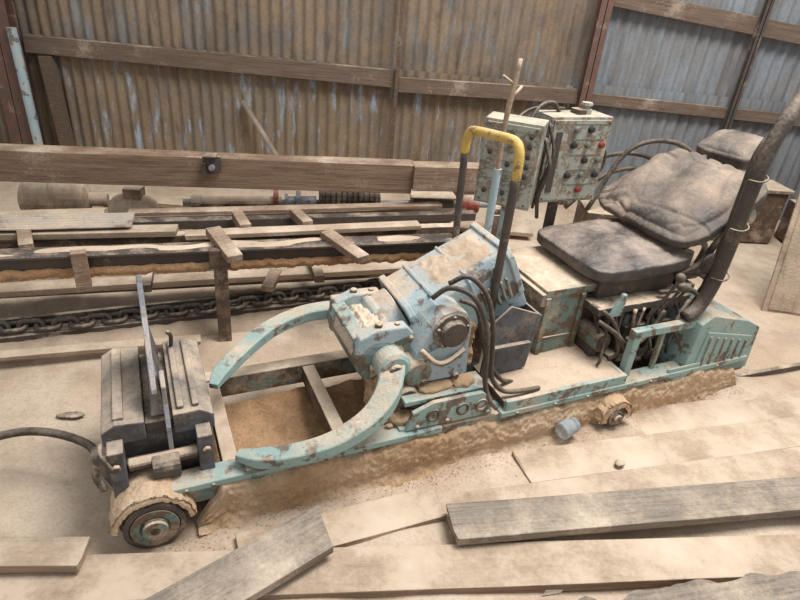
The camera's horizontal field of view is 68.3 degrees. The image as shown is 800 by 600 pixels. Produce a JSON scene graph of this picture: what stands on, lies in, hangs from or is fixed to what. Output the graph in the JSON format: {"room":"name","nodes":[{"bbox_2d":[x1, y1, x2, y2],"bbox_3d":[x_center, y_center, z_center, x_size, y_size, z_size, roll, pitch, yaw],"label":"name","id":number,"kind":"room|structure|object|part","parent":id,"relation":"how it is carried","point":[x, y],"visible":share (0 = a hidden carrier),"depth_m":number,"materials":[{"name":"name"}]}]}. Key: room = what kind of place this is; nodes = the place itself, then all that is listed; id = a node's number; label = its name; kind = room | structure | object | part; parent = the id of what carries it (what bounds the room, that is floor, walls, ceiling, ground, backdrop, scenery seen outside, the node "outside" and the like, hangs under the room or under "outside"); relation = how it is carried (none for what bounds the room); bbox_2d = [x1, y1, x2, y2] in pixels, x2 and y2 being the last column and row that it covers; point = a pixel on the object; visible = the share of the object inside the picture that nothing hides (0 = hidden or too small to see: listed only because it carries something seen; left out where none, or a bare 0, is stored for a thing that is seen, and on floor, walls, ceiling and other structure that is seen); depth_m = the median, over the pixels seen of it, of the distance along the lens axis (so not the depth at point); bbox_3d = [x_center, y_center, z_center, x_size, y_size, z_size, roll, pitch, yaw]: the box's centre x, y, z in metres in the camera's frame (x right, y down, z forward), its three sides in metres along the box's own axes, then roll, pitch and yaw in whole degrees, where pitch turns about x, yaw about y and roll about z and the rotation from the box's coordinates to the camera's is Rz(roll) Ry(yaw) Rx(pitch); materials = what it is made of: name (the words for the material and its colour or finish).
{"room":"woodworking shop","nodes":[
{"label":"woodworking shop","id":0,"kind":"room"},
{"bbox_2d":[0,0,799,219],"bbox_3d":[0.702,-2.072,4.565,11.000,2.700,0.052,6,29,0],"label":"wall","id":1,"kind":"structure","parent":0,"point":[110,104],"depth_m":4.71,"materials":[{"name":"metal"}]},
{"bbox_2d":[22,34,395,87],"bbox_3d":[-1.503,-1.897,4.682,2.960,0.131,0.062,6,29,0],"label":"wooden beam","id":2,"kind":"structure","parent":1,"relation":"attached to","point":[49,45],"depth_m":4.65,"materials":[{"name":"brown wood"}]},
{"bbox_2d":[398,77,578,103],"bbox_3d":[0.698,-1.667,4.691,1.421,0.111,0.062,4,29,1],"label":"rail","id":3,"kind":"object","parent":1,"relation":"attached to","point":[406,84],"visible":0.93,"depth_m":4.67,"materials":[{"name":"brown wood"}]},
{"bbox_2d":[591,93,799,126],"bbox_3d":[2.774,-1.480,4.719,2.562,0.087,0.052,6,29,0],"label":"rail","id":4,"kind":"object","parent":1,"relation":"attached to","point":[598,99],"visible":0.77,"depth_m":4.70,"materials":[{"name":"brown wood"}]},
{"bbox_2d":[613,0,799,44],"bbox_3d":[2.685,-2.043,4.413,2.274,0.329,0.051,6,29,0],"label":"rail","id":5,"kind":"object","parent":1,"relation":"attached to","point":[675,9],"visible":0.87,"depth_m":4.37,"materials":[{"name":"brown wood"}]},
{"bbox_2d":[0,181,799,599],"bbox_3d":[0.475,0.279,2.873,11.000,0.062,6.000,6,29,0],"label":"floor","id":6,"kind":"structure","parent":0,"point":[48,489],"depth_m":2.25,"materials":[{"name":"beige concrete"}]},
{"bbox_2d":[0,0,40,144],"bbox_3d":[-3.065,-2.386,4.426,0.200,2.650,0.120,6,29,0],"label":"steel post","id":7,"kind":"object","parent":6,"relation":"on","point":[11,97],"visible":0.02,"depth_m":4.74,"materials":[{"name":"brown metal"}]},
{"bbox_2d":[6,27,42,144],"bbox_3d":[-2.996,-1.651,4.736,0.090,0.981,0.070,6,29,0],"label":"pipe","id":8,"kind":"object","parent":6,"relation":"on","point":[14,41],"visible":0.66,"depth_m":4.68,"materials":[{"name":"metal"}]},
{"bbox_2d":[38,55,75,145],"bbox_3d":[-2.836,-1.587,4.906,0.133,0.833,0.090,6,29,0],"label":"timber post","id":9,"kind":"object","parent":6,"relation":"on","point":[51,78],"visible":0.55,"depth_m":4.84,"materials":[{"name":"brown wood"}]},
{"bbox_2d":[17,182,109,209],"bbox_3d":[-2.067,-0.625,3.652,0.480,0.400,0.313,-2,30,-12],"label":"motor","id":10,"kind":"object","parent":6,"relation":"on","point":[30,195],"visible":0.48,"depth_m":3.51,"materials":[{"name":"metal"}]},
{"bbox_2d":[56,411,84,418],"bbox_3d":[-1.273,0.445,2.279,0.104,0.022,0.037,0,29,-10],"label":"chip","id":11,"kind":"object","parent":6,"relation":"on","point":[66,415],"visible":1,"depth_m":2.27,"materials":[{"name":"wood"}]},
{"bbox_2d":[108,185,158,212],"bbox_3d":[-1.587,-0.538,3.651,0.380,0.330,0.230,3,29,-5],"label":"motor","id":12,"kind":"object","parent":6,"relation":"on","point":[132,196],"visible":0.37,"depth_m":3.55,"materials":[{"name":"metal"}]},
{"bbox_2d":[0,208,475,364],"bbox_3d":[-1.214,-0.187,2.924,3.700,0.527,1.001,-4,30,-16],"label":"conveyor","id":13,"kind":"object","parent":6,"relation":"on","point":[222,308],"visible":0.76,"depth_m":2.80,"materials":[{"name":"wood"}]},
{"bbox_2d":[0,208,106,214],"bbox_3d":[-2.068,-0.410,2.930,1.109,0.031,0.102,-5,31,-17],"label":"board","id":14,"kind":"object","parent":13,"relation":"on","point":[77,210],"visible":0.42,"depth_m":3.03,"materials":[{"name":"brown wood"}]},
{"bbox_2d":[0,224,178,240],"bbox_3d":[-1.836,-0.317,2.808,1.467,0.031,0.102,-3,30,-15],"label":"board","id":15,"kind":"object","parent":13,"relation":"on","point":[161,230],"visible":0.77,"depth_m":2.88,"materials":[{"name":"brown wood"}]},
{"bbox_2d":[0,212,134,230],"bbox_3d":[-1.927,-0.368,2.822,1.200,0.020,0.203,-4,30,-16],"label":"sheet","id":16,"kind":"object","parent":15,"relation":"on","point":[84,220],"visible":1,"depth_m":2.89,"materials":[{"name":"beige wood"}]},
{"bbox_2d":[0,335,200,360],"bbox_3d":[-1.712,0.237,2.494,1.655,0.021,0.062,-4,30,-17],"label":"board","id":17,"kind":"object","parent":13,"relation":"on","point":[98,347],"visible":0.76,"depth_m":2.57,"materials":[{"name":"brown wood"}]},
{"bbox_3d":[-1.294,-0.069,2.870,3.500,0.040,0.040,-4,30,-16],"label":"rail","id":18,"kind":"part","parent":13,"relation":"part of","materials":[{"name":"wood"}]},
{"bbox_2d":[0,261,412,297],"bbox_3d":[-1.186,-0.091,2.845,2.702,0.031,0.092,-4,30,-17],"label":"board","id":19,"kind":"object","parent":13,"relation":"on","point":[61,286],"visible":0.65,"depth_m":2.86,"materials":[{"name":"brown wood"}]},
{"bbox_2d":[0,143,413,193],"bbox_3d":[-1.429,-0.757,3.369,3.066,0.177,0.134,0,29,-10],"label":"timber beam","id":20,"kind":"structure","parent":13,"relation":"on","point":[18,162],"depth_m":3.37,"materials":[{"name":"brown wood"}]},
{"bbox_2d":[201,153,221,175],"bbox_3d":[-1.063,-0.759,3.325,0.105,0.120,0.080,0,29,-10],"label":"bracket","id":21,"kind":"object","parent":20,"relation":"attached to","point":[211,162],"visible":1,"depth_m":3.32,"materials":[{"name":"metal"}]},
{"bbox_2d":[412,161,478,191],"bbox_3d":[0.350,-0.758,3.627,0.565,0.151,0.122,-1,30,-9],"label":"timber beam","id":22,"kind":"structure","parent":20,"relation":"attached to","point":[427,175],"depth_m":3.56,"materials":[{"name":"brown wood"}]},
{"bbox_3d":[-0.821,-0.019,2.729,0.090,0.490,0.065,-4,30,-16],"label":"post","id":23,"kind":"part","parent":13,"relation":"part of","materials":[{"name":"metal"}]},
{"bbox_3d":[-1.310,-0.177,2.544,3.300,0.082,0.105,-4,30,-16],"label":"rail","id":24,"kind":"part","parent":13,"relation":"part of","materials":[{"name":"wood"}]},
{"bbox_3d":[-1.339,-0.311,2.966,3.500,0.040,0.060,-4,30,-16],"label":"rail","id":25,"kind":"part","parent":13,"relation":"part of","materials":[{"name":"wood"}]},
{"bbox_2d":[127,201,441,215],"bbox_3d":[-0.605,-0.535,3.443,1.810,0.021,0.073,-4,30,-17],"label":"board","id":26,"kind":"object","parent":13,"relation":"on","point":[434,204],"visible":0.93,"depth_m":3.40,"materials":[{"name":"brown wood"}]},
{"bbox_3d":[-1.345,-0.444,3.309,3.700,0.060,0.040,-4,30,-16],"label":"rail","id":27,"kind":"part","parent":13,"relation":"part of","materials":[{"name":"wood"}]},
{"bbox_2d":[184,220,420,239],"bbox_3d":[-0.485,-0.376,3.153,1.255,0.026,0.082,-5,31,-18],"label":"board","id":28,"kind":"object","parent":13,"relation":"on","point":[267,231],"visible":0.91,"depth_m":3.13,"materials":[{"name":"brown wood"}]},
{"bbox_3d":[-1.306,-0.411,3.184,3.700,0.050,0.060,-4,30,-16],"label":"rail","id":29,"kind":"part","parent":13,"relation":"part of","materials":[{"name":"wood"}]},
{"bbox_2d":[240,100,277,154],"bbox_3d":[-1.095,-1.314,4.860,0.549,0.562,0.062,22,33,27],"label":"board","id":30,"kind":"object","parent":6,"relation":"on","point":[244,103],"visible":0.72,"depth_m":4.84,"materials":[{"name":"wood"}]},
{"bbox_2d":[91,191,532,236],"bbox_3d":[-0.793,-0.628,4.218,3.509,0.031,0.142,4,29,-2],"label":"board","id":31,"kind":"object","parent":6,"relation":"on","point":[164,202],"visible":0.23,"depth_m":4.21,"materials":[{"name":"brown wood"}]},
{"bbox_2d":[235,485,447,547],"bbox_3d":[-0.181,0.743,1.930,0.685,0.031,0.141,-7,31,-21],"label":"board","id":32,"kind":"object","parent":6,"relation":"on","point":[362,522],"visible":0.64,"depth_m":1.96,"materials":[{"name":"brown wood"}]},
{"bbox_2d":[183,190,500,239],"bbox_3d":[-0.321,-0.563,3.889,2.101,0.385,0.230,0,30,-10],"label":"shaft","id":33,"kind":"object","parent":6,"relation":"on","point":[447,199],"visible":0.35,"depth_m":3.75,"materials":[{"name":"metal"}]},
{"bbox_2d":[389,0,404,158],"bbox_3d":[0.013,-2.114,4.418,0.030,2.600,0.030,6,29,0],"label":"timber post","id":34,"kind":"object","parent":6,"relation":"on","point":[402,6],"visible":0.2,"depth_m":4.61,"materials":[{"name":"brown wood"}]},
{"bbox_2d":[0,58,799,550],"bbox_3d":[0.054,-0.156,2.125,3.972,1.476,1.014,-8,32,-23],"label":"carriage","id":35,"kind":"object","parent":6,"relation":"on","point":[477,345],"visible":1,"depth_m":2.29,"materials":[{"name":"teal paint"}]},
{"bbox_3d":[-0.788,0.184,1.880,0.052,0.523,0.414,-8,32,-23],"label":"pointer blade","id":36,"kind":"part","parent":35,"relation":"part of","materials":[{"name":"grey metal"}]},
{"bbox_3d":[-0.791,0.142,2.029,0.021,0.137,0.091,-6,31,-19],"label":"lever","id":37,"kind":"part","parent":35,"relation":"part of","materials":[{"name":"metal"}]},
{"bbox_3d":[-0.433,0.121,2.225,0.680,0.132,0.222,-18,37,-35],"label":"clamp arm","id":38,"kind":"part","parent":35,"relation":"part of","materials":[{"name":"teal paint"}]},
{"bbox_3d":[-0.204,0.347,1.958,0.259,0.260,0.654,29,37,36],"label":"clamp arm","id":39,"kind":"part","parent":35,"relation":"part of","materials":[{"name":"teal paint"}]},
{"bbox_2d":[361,222,526,326],"bbox_3d":[0.156,-0.028,2.304,0.631,0.465,0.316,-8,32,-23],"label":"hood","id":40,"kind":"object","parent":35,"relation":"attached to","point":[473,260],"depth_m":2.20,"materials":[{"name":"blue paint"}]},
{"bbox_3d":[0.314,0.327,2.490,2.640,0.090,0.582,-8,32,-23],"label":"frame","id":41,"kind":"part","parent":35,"relation":"part of","materials":[{"name":"teal paint"}]},
{"bbox_3d":[0.240,0.093,2.402,0.302,0.409,0.219,-8,32,-23],"label":"motor","id":42,"kind":"part","parent":35,"relation":"part of","materials":[{"name":"paint"}]},
{"bbox_3d":[0.301,-0.315,2.189,0.046,0.637,0.332,-11,33,-27],"label":"handrail","id":43,"kind":"part","parent":35,"relation":"part of","materials":[{"name":"metal"}]},
{"bbox_3d":[0.405,0.124,2.364,0.240,0.320,0.200,-8,32,-23],"label":"guard plate","id":44,"kind":"part","parent":35,"relation":"part of","materials":[{"name":"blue metal"}]},
{"bbox_3d":[0.567,0.245,2.556,0.595,0.060,0.540,-8,32,-23],"label":"step plate","id":45,"kind":"part","parent":35,"relation":"part of","materials":[{"name":"metal"}]},
{"bbox_3d":[0.889,0.026,2.675,0.810,0.370,0.600,-8,32,-23],"label":"seat","id":46,"kind":"part","parent":35,"relation":"part of","materials":[{"name":"teal paint"}]},
{"bbox_2d":[537,218,689,282],"bbox_3d":[0.948,-0.242,2.641,0.543,0.092,0.504,-10,32,-21],"label":"seat cushion","id":47,"kind":"object","parent":35,"relation":"on","point":[606,250],"depth_m":2.53,"materials":[{"name":"grey fabric"}]},
{"bbox_3d":[1.072,-0.008,2.386,0.102,0.245,0.039,26,35,32],"label":"lever","id":48,"kind":"part","parent":35,"relation":"part of","materials":[{"name":"metal"}]},
{"bbox_3d":[1.130,-0.001,2.456,0.083,0.176,0.040,16,31,18],"label":"lever","id":49,"kind":"part","parent":35,"relation":"part of","materials":[{"name":"metal"}]},
{"bbox_3d":[1.193,-0.012,2.517,0.039,0.146,0.069,-14,34,-31],"label":"lever","id":50,"kind":"part","parent":35,"relation":"part of","materials":[{"name":"metal"}]},
{"bbox_3d":[1.265,-0.496,2.705,0.518,0.107,0.637,-34,38,-5],"label":"backrest","id":51,"kind":"part","parent":35,"relation":"part of","materials":[{"name":"grey fabric"}]},
{"bbox_2d":[0,534,799,599],"bbox_3d":[0.322,0.835,1.844,4.050,0.037,0.157,1,29,-7],"label":"board","id":52,"kind":"object","parent":6,"relation":"on","point":[569,565],"visible":0.77,"depth_m":1.81,"materials":[{"name":"brown wood"}]},
{"bbox_2d":[0,537,90,572],"bbox_3d":[-1.347,0.720,1.669,0.875,0.031,0.102,2,29,-6],"label":"board","id":53,"kind":"object","parent":52,"relation":"on","point":[17,554],"visible":1,"depth_m":1.69,"materials":[{"name":"brown wood"}]},
{"bbox_2d":[145,505,332,599],"bbox_3d":[-0.490,0.798,1.643,0.722,0.032,0.161,-19,37,-36],"label":"board","id":54,"kind":"object","parent":52,"relation":"on","point":[259,566],"visible":1,"depth_m":1.69,"materials":[{"name":"grey wood"}]},
{"bbox_2d":[446,477,799,544],"bbox_3d":[1.180,0.719,2.106,2.067,0.034,0.149,-1,30,-10],"label":"board","id":55,"kind":"object","parent":52,"relation":"on","point":[480,522],"visible":1,"depth_m":2.01,"materials":[{"name":"grey wood"}]},
{"bbox_2d":[579,571,799,599],"bbox_3d":[1.175,0.911,1.768,1.330,0.032,0.251,-1,30,-12],"label":"board","id":56,"kind":"object","parent":52,"relation":"on","point":[752,586],"visible":1,"depth_m":1.78,"materials":[{"name":"grey wood"}]},
{"bbox_2d":[453,192,474,194],"bbox_3d":[0.379,-0.806,4.452,0.390,0.350,0.260,-3,30,-15],"label":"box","id":57,"kind":"object","parent":6,"relation":"on","point":[465,193],"visible":0.02,"depth_m":4.38,"materials":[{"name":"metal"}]},
{"bbox_2d":[542,590,562,596],"bbox_3d":[0.454,0.871,1.756,0.074,0.006,0.018,0,29,-10],"label":"wood sliver","id":58,"kind":"object","parent":6,"relation":"on","point":[547,592],"visible":1,"depth_m":1.75,"materials":[{"name":"grey wood"}]},
{"bbox_2d":[555,417,580,439],"bbox_3d":[0.676,0.517,2.381,0.087,0.076,0.072,-14,35,-32],"label":"can","id":59,"kind":"object","parent":6,"relation":"on","point":[566,428],"visible":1,"depth_m":2.36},
{"bbox_2d":[558,0,614,204],"bbox_3d":[1.484,-1.953,4.434,0.090,2.650,0.100,6,29,0],"label":"steel post","id":60,"kind":"object","parent":6,"relation":"on","point":[604,7],"visible":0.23,"depth_m":4.45,"materials":[{"name":"red paint"}]},
{"bbox_2d":[437,447,799,537],"bbox_3d":[1.603,0.671,2.386,3.013,0.031,0.172,-3,30,-15],"label":"board","id":61,"kind":"object","parent":6,"relation":"on","point":[779,463],"visible":0.57,"depth_m":2.25,"materials":[{"name":"brown wood"}]},
{"bbox_2d":[563,138,693,222],"bbox_3d":[1.601,-0.696,4.002,1.077,0.800,0.380,6,29,0],"label":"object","id":62,"kind":"object","parent":6,"relation":"on","point":[586,210],"visible":0.24,"depth_m":3.94,"materials":[{"name":"metal"}]},
{"bbox_3d":[1.608,-0.528,4.094,0.700,0.420,0.380,5,29,0],"label":"tank","id":63,"kind":"part","parent":62,"relation":"part of","materials":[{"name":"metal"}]},
{"bbox_2d":[512,416,799,482],"bbox_3d":[1.763,0.578,2.578,2.701,0.031,0.172,-3,30,-15],"label":"board","id":64,"kind":"object","parent":6,"relation":"on","point":[549,463],"visible":0.81,"depth_m":2.38,"materials":[{"name":"brown wood"}]},
{"bbox_2d":[615,459,624,467],"bbox_3d":[0.844,0.628,2.266,0.042,0.024,0.033,0,29,-10],"label":"chip","id":65,"kind":"object","parent":64,"relation":"on","point":[618,463],"visible":1,"depth_m":2.26,"materials":[{"name":"wood"}]},
{"bbox_2d":[630,390,799,434],"bbox_3d":[2.137,0.478,2.827,2.352,0.031,0.172,-3,30,-15],"label":"board","id":66,"kind":"object","parent":6,"relation":"on","point":[768,406],"visible":0.67,"depth_m":2.63,"materials":[{"name":"brown wood"}]},
{"bbox_2d":[721,0,774,129],"bbox_3d":[2.650,-1.851,4.452,0.045,2.650,0.060,6,29,0],"label":"steel post","id":67,"kind":"object","parent":6,"relation":"on","point":[767,7],"visible":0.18,"depth_m":4.47,"materials":[{"name":"metal"}]},
{"bbox_2d":[712,179,794,242],"bbox_3d":[2.380,-0.692,4.511,1.040,0.430,0.340,3,29,-5],"label":"base cabinet","id":68,"kind":"object","parent":6,"relation":"on","point":[763,220],"visible":0.2,"depth_m":4.46,"materials":[{"name":"brown metal"}]},
{"bbox_2d":[735,362,799,376],"bbox_3d":[2.079,0.333,3.041,1.900,0.020,0.025,-6,31,-19],"label":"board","id":69,"kind":"object","parent":6,"relation":"on","point":[794,365],"visible":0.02,"depth_m":2.95,"materials":[{"name":"beige wood"}]},
{"bbox_2d":[761,191,799,315],"bbox_3d":[2.681,-0.363,3.417,0.840,1.031,0.271,9,29,7],"label":"wooden board","id":70,"kind":"object","parent":6,"relation":"on","point":[782,295],"visible":0.98,"depth_m":3.52,"materials":[{"name":"beige wood"}]},
{"bbox_2d":[774,199,796,241],"bbox_3d":[3.687,-0.470,4.461,1.350,0.310,0.500,6,29,0],"label":"bin","id":71,"kind":"object","parent":6,"relation":"on","point":[780,233],"visible":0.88,"depth_m":4.63,"materials":[{"name":"brown wood"}]}
]}

